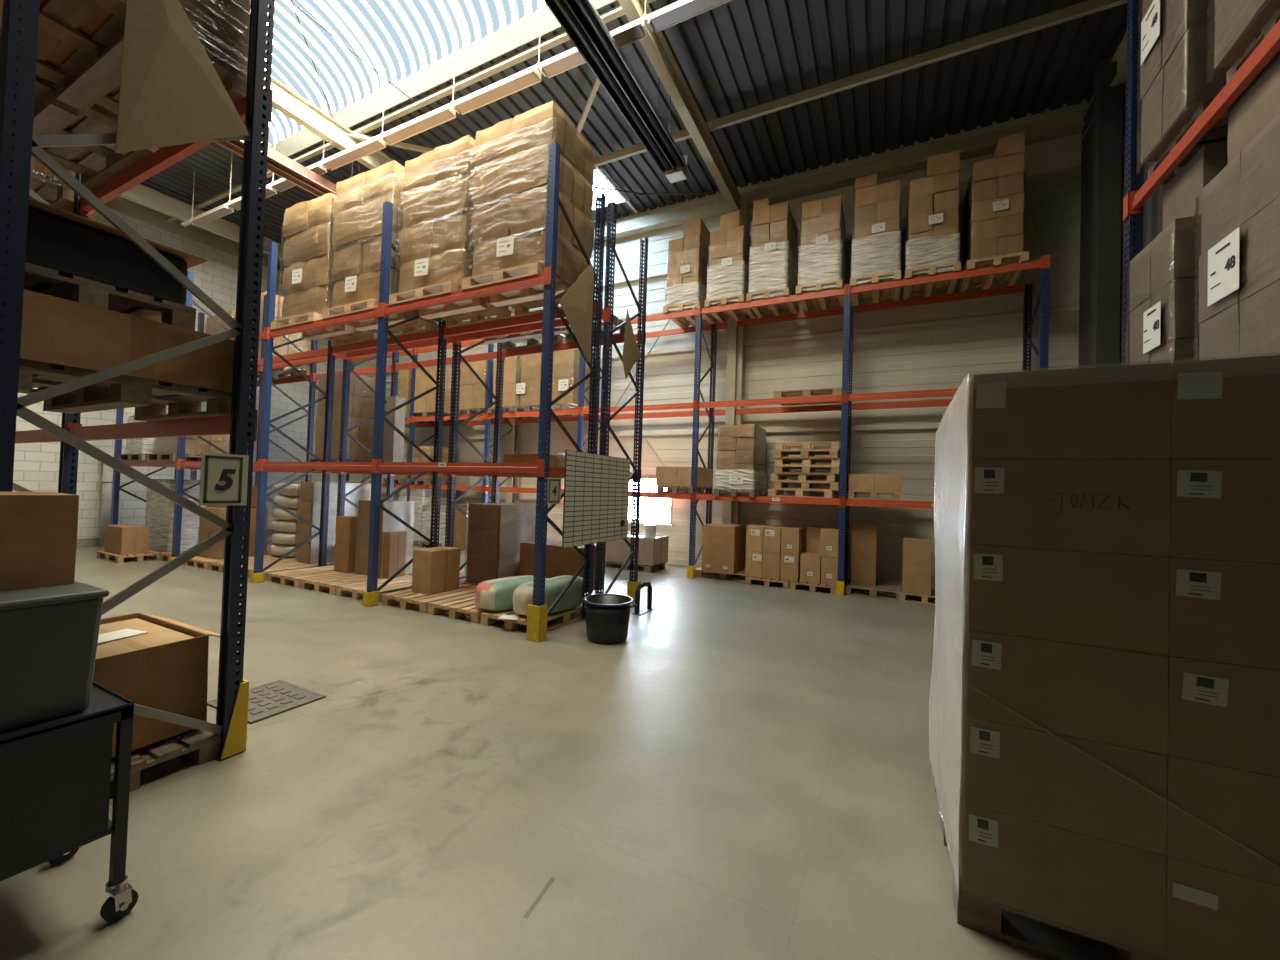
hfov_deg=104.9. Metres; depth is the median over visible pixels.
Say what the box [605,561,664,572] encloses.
wooden pallet
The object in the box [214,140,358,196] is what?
heater
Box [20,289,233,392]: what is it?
carton
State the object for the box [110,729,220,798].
wooden pallet
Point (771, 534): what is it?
carton
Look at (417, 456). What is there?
load
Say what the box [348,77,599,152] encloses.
beam
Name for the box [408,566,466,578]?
wooden pallet
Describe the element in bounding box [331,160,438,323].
load
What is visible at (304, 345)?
load
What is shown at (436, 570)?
carton
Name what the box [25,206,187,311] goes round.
load
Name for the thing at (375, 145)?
lamp
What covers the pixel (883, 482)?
carton
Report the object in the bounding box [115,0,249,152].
hanging sign
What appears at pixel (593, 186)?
trim
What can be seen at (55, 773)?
trolley
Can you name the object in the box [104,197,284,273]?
trim
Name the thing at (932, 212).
load
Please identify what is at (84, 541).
baseboard
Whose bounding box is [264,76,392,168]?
beam
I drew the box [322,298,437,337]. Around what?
wooden pallet
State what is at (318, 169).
lamp
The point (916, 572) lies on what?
carton
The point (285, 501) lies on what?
sack
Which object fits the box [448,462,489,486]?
carton
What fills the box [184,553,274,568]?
wooden pallet
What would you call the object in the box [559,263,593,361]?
cardboard sheet
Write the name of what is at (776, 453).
wooden pallet
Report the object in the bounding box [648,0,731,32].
lamp
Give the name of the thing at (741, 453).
load
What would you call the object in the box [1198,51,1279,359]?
load
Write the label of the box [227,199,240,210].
lamp
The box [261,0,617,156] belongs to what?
skylight
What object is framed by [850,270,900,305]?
wooden pallet
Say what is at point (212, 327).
load
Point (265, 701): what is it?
drain cover
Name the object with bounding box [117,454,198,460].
wooden pallet
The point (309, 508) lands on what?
load
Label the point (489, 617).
wooden pallet
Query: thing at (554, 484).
sign
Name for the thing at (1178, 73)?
load
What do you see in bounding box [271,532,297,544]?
sack
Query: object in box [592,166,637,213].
window
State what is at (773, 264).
load
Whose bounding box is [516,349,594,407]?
load
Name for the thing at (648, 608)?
hoop
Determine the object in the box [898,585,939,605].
wooden pallet
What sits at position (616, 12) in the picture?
beam
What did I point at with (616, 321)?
wooden pallet
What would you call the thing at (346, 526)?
carton
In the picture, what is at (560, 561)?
carton
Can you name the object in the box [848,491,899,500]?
wooden pallet
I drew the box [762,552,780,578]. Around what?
carton
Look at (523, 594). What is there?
sack
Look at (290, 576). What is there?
wooden pallet
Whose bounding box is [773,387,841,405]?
wooden pallet
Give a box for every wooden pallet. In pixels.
[0,0,246,148]
[18,359,231,421]
[24,262,195,329]
[29,170,73,208]
[31,78,158,189]
[97,550,160,562]
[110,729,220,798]
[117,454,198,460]
[145,453,201,460]
[159,551,197,559]
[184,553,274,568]
[208,556,296,571]
[241,560,333,579]
[257,358,309,378]
[257,374,278,381]
[267,565,342,587]
[270,312,377,346]
[300,572,381,594]
[307,458,370,461]
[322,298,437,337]
[336,575,411,601]
[382,583,476,612]
[383,478,405,483]
[389,281,510,327]
[405,412,434,423]
[406,479,446,484]
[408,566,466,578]
[409,411,464,421]
[419,541,441,546]
[428,592,488,623]
[459,408,508,419]
[459,578,477,585]
[462,262,570,316]
[480,602,584,631]
[484,316,562,349]
[488,406,538,418]
[525,403,588,416]
[554,313,624,342]
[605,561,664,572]
[657,486,709,493]
[663,301,716,327]
[695,567,753,582]
[705,294,757,322]
[714,489,767,496]
[745,576,789,588]
[746,287,798,317]
[768,489,835,497]
[771,473,838,481]
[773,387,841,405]
[773,450,839,457]
[774,466,839,475]
[774,481,839,490]
[775,442,842,450]
[775,458,839,465]
[790,579,839,593]
[796,279,843,311]
[844,579,901,599]
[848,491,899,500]
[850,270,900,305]
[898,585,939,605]
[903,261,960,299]
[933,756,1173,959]
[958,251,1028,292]
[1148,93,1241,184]
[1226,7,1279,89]
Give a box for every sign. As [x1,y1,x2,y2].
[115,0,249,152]
[199,452,248,505]
[547,478,560,503]
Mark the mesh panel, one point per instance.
(596, 486)
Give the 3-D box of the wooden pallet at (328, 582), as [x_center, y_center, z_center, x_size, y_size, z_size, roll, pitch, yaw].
[-4.746,1.675,8.162,0.880,0.144,1.200,1,-1,27]
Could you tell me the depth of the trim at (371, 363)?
16.13 m
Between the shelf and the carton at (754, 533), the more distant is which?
the carton at (754, 533)
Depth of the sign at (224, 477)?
2.97 m
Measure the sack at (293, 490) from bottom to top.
0.270 m
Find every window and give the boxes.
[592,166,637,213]
[628,477,673,526]
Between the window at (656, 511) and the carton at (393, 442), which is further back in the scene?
the window at (656, 511)
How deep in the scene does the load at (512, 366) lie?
12.26 m
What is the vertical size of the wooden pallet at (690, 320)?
0.144 m
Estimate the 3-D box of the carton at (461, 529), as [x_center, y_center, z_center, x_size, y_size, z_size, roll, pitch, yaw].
[-4.640,1.289,13.274,0.710,1.122,0.709,1,-1,27]
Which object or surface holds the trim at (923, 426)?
attached to the wall at (948, 356)
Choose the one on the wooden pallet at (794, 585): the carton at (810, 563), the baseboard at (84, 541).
the carton at (810, 563)
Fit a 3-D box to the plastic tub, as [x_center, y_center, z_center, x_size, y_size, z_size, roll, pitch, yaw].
[-0.374,1.605,5.696,0.590,0.456,0.590,2,-1,-20]
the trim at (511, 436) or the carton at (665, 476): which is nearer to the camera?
the carton at (665, 476)
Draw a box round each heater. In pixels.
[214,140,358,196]
[544,0,687,182]
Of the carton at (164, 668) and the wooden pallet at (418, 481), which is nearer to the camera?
the carton at (164, 668)
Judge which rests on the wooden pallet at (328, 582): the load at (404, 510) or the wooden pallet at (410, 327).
the load at (404, 510)
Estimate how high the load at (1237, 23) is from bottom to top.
1.704 m
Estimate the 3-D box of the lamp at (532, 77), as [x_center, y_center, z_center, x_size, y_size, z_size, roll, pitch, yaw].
[-2.080,-5.590,7.079,1.560,0.090,0.190,1,-1,27]
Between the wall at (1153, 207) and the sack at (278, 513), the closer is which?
the wall at (1153, 207)
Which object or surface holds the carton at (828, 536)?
on the carton at (829, 565)
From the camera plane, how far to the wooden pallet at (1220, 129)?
3.70 m
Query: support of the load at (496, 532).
on the wooden pallet at (463, 581)
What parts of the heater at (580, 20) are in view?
plate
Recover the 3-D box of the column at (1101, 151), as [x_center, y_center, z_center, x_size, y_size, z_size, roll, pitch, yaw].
[7.071,-2.041,7.700,0.260,8.300,1.250,1,-1,27]
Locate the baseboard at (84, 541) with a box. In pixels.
[77,529,278,546]
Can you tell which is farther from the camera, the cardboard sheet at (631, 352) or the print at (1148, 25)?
the cardboard sheet at (631, 352)
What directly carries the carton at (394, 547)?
on the wooden pallet at (401, 583)
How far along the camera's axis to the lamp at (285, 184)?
9.47 m
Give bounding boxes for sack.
[271,520,297,532]
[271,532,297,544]
[271,543,295,556]
[272,495,300,508]
[273,508,297,520]
[274,483,299,496]
[475,575,548,610]
[513,575,585,615]
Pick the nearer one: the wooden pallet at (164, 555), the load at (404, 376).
the wooden pallet at (164, 555)
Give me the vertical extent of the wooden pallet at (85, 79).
0.144 m
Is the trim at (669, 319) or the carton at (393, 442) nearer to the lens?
the carton at (393, 442)
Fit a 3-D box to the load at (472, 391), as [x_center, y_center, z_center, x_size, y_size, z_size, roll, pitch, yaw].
[-4.144,-2.443,13.237,0.938,1.365,1.059,1,-1,27]
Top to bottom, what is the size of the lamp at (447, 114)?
0.090 m
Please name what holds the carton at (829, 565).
on the wooden pallet at (794, 585)
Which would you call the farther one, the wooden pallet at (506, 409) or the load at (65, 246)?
the wooden pallet at (506, 409)
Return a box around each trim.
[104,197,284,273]
[119,184,284,259]
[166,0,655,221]
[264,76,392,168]
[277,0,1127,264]
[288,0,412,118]
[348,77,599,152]
[362,354,376,482]
[386,306,1078,382]
[404,425,942,440]
[506,308,523,502]
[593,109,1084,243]
[593,186,712,194]
[595,195,1080,286]
[610,319,670,466]
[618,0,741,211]
[722,200,748,523]
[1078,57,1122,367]
[1081,31,1130,139]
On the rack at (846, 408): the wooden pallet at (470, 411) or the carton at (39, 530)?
the wooden pallet at (470, 411)
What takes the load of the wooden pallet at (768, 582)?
on the floor
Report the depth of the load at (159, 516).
10.55 m
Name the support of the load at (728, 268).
on the wooden pallet at (720, 317)
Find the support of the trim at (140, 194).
attached to the wall
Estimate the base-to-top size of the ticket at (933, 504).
0.060 m
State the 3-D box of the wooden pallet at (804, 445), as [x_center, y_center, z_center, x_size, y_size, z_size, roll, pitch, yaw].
[3.259,-0.613,9.464,1.140,0.144,0.800,1,-1,27]
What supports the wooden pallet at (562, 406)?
on the rack at (846, 408)
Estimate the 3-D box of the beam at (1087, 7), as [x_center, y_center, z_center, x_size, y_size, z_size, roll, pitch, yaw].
[-2.257,-6.471,10.652,19.800,0.200,0.140,1,-1,27]
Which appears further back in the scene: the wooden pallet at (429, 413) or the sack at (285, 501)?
the wooden pallet at (429, 413)
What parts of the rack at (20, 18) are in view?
foot plate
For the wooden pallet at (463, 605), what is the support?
on the floor
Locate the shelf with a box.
[0,818,112,881]
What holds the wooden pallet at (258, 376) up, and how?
on the rack at (608, 340)
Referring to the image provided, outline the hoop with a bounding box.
[632,582,653,615]
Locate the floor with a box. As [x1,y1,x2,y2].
[0,535,1114,959]
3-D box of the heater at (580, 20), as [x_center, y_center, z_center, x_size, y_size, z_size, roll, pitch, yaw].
[-0.763,-5.942,5.380,0.438,1.590,6.570,1,-1,27]
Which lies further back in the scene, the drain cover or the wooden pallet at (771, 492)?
the wooden pallet at (771, 492)
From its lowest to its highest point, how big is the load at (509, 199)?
2.100 m
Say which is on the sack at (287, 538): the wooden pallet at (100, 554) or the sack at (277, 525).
the sack at (277, 525)
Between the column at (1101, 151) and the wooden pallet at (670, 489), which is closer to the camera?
the column at (1101, 151)
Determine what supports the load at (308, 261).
on the wooden pallet at (346, 331)
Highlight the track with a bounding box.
[181,0,688,225]
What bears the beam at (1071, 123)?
attached to the wall at (948, 356)
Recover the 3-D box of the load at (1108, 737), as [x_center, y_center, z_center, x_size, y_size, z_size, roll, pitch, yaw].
[2.147,0.664,2.309,1.253,2.159,1.257,1,-1,27]
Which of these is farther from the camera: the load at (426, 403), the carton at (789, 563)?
the load at (426, 403)
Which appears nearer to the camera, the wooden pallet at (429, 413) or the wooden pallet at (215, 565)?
the wooden pallet at (215, 565)
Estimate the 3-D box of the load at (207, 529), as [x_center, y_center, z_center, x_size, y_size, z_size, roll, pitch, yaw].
[-8.180,1.073,9.908,0.855,1.048,0.856,1,-1,27]
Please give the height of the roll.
0.305 m
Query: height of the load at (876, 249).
1.944 m
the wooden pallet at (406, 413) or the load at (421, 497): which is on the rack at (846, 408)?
the wooden pallet at (406, 413)
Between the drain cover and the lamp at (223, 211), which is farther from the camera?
the lamp at (223, 211)
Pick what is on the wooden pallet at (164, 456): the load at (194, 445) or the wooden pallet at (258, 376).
the load at (194, 445)
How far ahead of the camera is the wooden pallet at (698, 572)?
9.97 m
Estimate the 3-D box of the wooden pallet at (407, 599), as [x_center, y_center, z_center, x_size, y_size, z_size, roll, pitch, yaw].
[-2.984,1.713,7.282,0.880,0.144,1.200,1,-1,27]
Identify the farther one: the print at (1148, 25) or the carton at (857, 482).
the carton at (857, 482)
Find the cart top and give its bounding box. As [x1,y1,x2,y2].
[0,681,133,755]
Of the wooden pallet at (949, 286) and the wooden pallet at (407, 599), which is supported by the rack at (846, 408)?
the wooden pallet at (949, 286)
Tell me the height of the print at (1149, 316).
0.216 m
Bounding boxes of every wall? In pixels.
[12,196,348,538]
[349,99,1087,588]
[1088,26,1182,364]
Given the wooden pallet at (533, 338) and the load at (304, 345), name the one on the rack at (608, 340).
the wooden pallet at (533, 338)
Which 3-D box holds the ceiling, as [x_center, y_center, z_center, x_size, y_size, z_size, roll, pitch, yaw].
[-4.563,-6.930,5.787,20.000,0.060,15.850,1,-1,27]
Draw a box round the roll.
[644,524,655,537]
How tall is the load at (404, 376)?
1.414 m
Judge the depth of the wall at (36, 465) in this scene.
12.65 m
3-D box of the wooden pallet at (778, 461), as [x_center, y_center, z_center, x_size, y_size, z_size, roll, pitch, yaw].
[3.254,-0.322,9.445,1.140,0.144,0.800,1,-1,27]
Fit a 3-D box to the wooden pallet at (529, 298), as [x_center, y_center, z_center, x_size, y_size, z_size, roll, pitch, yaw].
[-1.476,-2.463,6.500,1.200,0.144,1.136,1,-1,27]
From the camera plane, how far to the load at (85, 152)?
3.72 m
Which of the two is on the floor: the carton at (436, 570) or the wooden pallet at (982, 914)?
the wooden pallet at (982, 914)
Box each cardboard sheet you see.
[29,198,206,267]
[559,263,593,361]
[622,309,641,379]
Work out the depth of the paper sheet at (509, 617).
5.92 m
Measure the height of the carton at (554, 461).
0.238 m
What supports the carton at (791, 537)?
on the carton at (789, 563)
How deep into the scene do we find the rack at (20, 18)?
3.04 m
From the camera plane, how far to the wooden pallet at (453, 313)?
7.07 m
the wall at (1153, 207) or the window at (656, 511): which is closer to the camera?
the wall at (1153, 207)
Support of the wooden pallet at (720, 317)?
on the rack at (846, 408)
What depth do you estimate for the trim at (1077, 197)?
8.66 m
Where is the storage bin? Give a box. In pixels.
[0,581,109,731]
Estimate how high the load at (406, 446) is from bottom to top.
1.045 m
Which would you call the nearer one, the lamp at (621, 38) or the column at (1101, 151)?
the lamp at (621, 38)
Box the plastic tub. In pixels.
[581,593,636,644]
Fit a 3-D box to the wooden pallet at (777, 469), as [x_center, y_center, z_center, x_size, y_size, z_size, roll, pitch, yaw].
[3.236,-0.176,9.438,1.140,0.144,0.800,1,-1,26]
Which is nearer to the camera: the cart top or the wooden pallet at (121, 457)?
the cart top
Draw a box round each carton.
[0,492,80,590]
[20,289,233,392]
[93,613,219,758]
[104,524,149,554]
[212,486,259,507]
[334,544,355,572]
[335,516,357,544]
[379,396,405,461]
[382,531,406,578]
[412,546,460,594]
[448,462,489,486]
[450,506,469,550]
[504,454,563,467]
[519,539,603,592]
[656,467,677,485]
[677,467,711,486]
[702,523,744,574]
[745,551,762,576]
[746,524,768,551]
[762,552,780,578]
[763,525,785,552]
[780,552,802,580]
[781,526,802,554]
[800,552,821,583]
[806,526,823,552]
[820,528,840,557]
[821,556,839,584]
[849,474,874,490]
[851,521,876,585]
[875,474,901,491]
[902,538,931,595]
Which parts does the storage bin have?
lid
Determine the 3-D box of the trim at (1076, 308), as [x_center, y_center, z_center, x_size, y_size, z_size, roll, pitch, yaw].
[-1.321,-3.090,12.677,19.800,0.060,0.070,1,-1,27]
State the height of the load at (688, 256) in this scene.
1.876 m
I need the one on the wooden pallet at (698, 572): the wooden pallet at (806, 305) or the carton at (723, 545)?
the carton at (723, 545)
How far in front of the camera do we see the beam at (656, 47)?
7.89 m
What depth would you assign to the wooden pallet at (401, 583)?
7.45 m
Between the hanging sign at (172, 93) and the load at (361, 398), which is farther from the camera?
the load at (361, 398)
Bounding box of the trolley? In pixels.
[0,681,137,921]
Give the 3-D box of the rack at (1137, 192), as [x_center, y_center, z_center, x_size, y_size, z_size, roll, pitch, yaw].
[4.100,-1.681,2.768,1.120,7.201,3.040,1,-1,27]
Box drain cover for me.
[207,680,325,723]
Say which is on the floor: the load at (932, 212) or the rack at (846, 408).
the rack at (846, 408)
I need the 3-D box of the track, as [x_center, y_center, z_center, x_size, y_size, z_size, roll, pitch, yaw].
[-3.421,-6.244,7.770,15.700,1.160,0.070,1,-1,27]
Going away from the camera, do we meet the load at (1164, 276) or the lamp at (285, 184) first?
the load at (1164, 276)
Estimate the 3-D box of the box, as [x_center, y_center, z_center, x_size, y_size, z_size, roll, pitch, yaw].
[-0.121,1.510,10.871,1.280,0.580,0.800,1,-1,27]
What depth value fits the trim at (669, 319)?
11.83 m
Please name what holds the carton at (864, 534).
on the wooden pallet at (883, 587)
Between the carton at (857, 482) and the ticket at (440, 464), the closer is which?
the ticket at (440, 464)
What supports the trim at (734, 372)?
attached to the wall at (948, 356)
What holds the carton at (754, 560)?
on the wooden pallet at (768, 582)
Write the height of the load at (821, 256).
1.704 m
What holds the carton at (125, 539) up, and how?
on the wooden pallet at (100, 554)
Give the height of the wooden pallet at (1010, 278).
0.144 m
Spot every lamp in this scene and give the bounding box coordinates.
[189,204,233,226]
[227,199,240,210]
[266,185,276,197]
[270,179,296,191]
[309,163,326,174]
[321,136,385,170]
[381,105,455,144]
[453,67,540,114]
[540,50,585,77]
[612,19,646,47]
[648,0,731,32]
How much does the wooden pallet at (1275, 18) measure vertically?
0.144 m
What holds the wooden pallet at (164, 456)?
on the rack at (537, 615)
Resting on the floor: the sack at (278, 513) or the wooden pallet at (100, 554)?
the wooden pallet at (100, 554)
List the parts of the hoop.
plate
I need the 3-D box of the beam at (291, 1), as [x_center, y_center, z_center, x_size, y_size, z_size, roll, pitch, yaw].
[-4.754,-6.564,6.369,1.977,0.077,5.480,2,-1,-4]
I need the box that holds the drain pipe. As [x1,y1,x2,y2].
[99,453,113,545]
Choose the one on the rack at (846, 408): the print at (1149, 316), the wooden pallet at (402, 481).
the wooden pallet at (402, 481)
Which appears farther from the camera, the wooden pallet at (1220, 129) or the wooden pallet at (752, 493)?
the wooden pallet at (752, 493)
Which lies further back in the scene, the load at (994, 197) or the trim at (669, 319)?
the trim at (669, 319)
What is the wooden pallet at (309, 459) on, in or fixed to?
on the rack at (608, 340)
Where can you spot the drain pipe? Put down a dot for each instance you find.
(107, 480)
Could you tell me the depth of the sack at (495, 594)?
6.16 m
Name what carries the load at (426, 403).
on the wooden pallet at (429, 413)
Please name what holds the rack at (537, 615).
on the floor
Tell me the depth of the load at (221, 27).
3.09 m
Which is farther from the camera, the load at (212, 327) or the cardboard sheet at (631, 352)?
the load at (212, 327)
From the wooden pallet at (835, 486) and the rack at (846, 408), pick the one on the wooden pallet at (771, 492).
the wooden pallet at (835, 486)
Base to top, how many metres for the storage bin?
0.463 m
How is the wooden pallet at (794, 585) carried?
on the floor
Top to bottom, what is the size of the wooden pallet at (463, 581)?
0.144 m
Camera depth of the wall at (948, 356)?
9.88 m
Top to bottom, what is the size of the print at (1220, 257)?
0.216 m
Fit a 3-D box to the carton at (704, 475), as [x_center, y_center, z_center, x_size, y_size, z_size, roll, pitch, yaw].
[1.177,-0.057,10.481,0.459,0.401,0.909,1,-1,27]
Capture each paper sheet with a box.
[98,629,147,643]
[497,615,521,619]
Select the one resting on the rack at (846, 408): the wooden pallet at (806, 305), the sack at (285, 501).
the wooden pallet at (806, 305)
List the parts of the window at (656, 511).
sill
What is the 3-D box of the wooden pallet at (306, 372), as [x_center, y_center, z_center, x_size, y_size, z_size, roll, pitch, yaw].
[-8.609,-2.590,11.533,1.200,0.144,1.120,1,-1,27]
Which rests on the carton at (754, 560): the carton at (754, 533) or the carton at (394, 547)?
the carton at (754, 533)
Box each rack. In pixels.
[0,0,274,761]
[110,142,605,641]
[190,202,647,601]
[346,255,1049,594]
[1123,0,1279,364]
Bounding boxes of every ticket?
[438,462,445,466]
[932,503,941,506]
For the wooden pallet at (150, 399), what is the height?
0.144 m
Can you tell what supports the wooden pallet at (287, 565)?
on the floor
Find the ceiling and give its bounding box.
[140,0,1131,244]
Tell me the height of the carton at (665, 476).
0.403 m
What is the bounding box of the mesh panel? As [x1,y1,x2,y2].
[562,449,629,547]
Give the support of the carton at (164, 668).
on the wooden pallet at (200, 747)
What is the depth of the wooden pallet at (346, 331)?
8.40 m
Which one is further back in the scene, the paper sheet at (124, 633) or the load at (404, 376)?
the load at (404, 376)
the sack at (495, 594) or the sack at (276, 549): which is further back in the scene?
the sack at (276, 549)
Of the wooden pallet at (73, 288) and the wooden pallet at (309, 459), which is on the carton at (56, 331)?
the wooden pallet at (73, 288)
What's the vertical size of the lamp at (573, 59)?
0.090 m
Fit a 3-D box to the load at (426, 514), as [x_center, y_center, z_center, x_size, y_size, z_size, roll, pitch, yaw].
[-5.354,1.247,13.744,0.872,1.113,1.120,1,-1,27]
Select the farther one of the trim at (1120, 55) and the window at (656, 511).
the window at (656, 511)
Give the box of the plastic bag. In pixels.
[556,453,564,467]
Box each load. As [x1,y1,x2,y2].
[0,0,250,96]
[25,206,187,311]
[30,155,74,190]
[36,74,117,162]
[126,416,185,460]
[145,479,211,552]
[154,435,229,454]
[198,507,267,559]
[206,311,235,337]
[252,291,310,368]
[282,192,377,333]
[296,482,370,563]
[315,372,375,460]
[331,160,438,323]
[355,500,414,577]
[389,444,408,478]
[393,369,411,412]
[397,135,508,311]
[398,488,452,543]
[411,446,457,479]
[414,365,465,414]
[420,504,468,546]
[459,360,493,408]
[466,503,544,583]
[471,100,593,297]
[492,358,524,408]
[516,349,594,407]
[664,218,713,326]
[706,211,755,321]
[715,424,766,495]
[748,198,797,316]
[798,195,845,311]
[851,174,901,305]
[903,150,959,298]
[932,356,1279,959]
[963,131,1024,284]
[1129,140,1227,364]
[1140,0,1265,163]
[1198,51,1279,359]
[1214,0,1279,68]
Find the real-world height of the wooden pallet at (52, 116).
0.144 m
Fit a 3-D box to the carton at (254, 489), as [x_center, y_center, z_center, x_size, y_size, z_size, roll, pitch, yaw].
[-8.176,0.329,9.928,0.690,0.416,0.609,1,-1,27]
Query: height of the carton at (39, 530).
0.361 m
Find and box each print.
[1142,4,1154,50]
[1144,309,1155,342]
[1210,242,1229,289]
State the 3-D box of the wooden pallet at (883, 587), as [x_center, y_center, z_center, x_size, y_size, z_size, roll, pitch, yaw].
[4.207,1.972,8.856,0.936,0.144,0.800,1,-1,27]
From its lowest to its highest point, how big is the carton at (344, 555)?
0.482 m
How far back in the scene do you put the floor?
2.72 m
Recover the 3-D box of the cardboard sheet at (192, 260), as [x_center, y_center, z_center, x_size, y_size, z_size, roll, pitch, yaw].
[-3.409,-1.375,2.920,1.240,0.008,0.860,1,-1,27]
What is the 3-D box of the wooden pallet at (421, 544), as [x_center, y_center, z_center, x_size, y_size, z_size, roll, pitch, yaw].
[-5.371,1.764,13.734,0.800,0.144,1.200,1,-1,27]
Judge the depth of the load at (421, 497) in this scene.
13.57 m
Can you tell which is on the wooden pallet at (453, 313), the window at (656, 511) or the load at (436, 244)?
the load at (436, 244)
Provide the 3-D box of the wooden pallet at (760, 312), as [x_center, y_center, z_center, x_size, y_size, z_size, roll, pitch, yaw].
[2.693,-3.528,9.927,0.800,0.144,1.200,1,-1,27]
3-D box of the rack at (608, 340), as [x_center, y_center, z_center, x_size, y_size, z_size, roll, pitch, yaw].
[-5.424,-1.107,9.913,11.755,5.731,1.190,1,-1,27]
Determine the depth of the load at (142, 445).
10.48 m
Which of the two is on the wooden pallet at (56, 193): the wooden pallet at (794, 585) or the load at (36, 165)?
the load at (36, 165)
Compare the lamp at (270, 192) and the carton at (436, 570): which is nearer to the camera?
the carton at (436, 570)
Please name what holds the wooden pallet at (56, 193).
on the rack at (20, 18)
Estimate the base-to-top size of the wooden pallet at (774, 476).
0.144 m

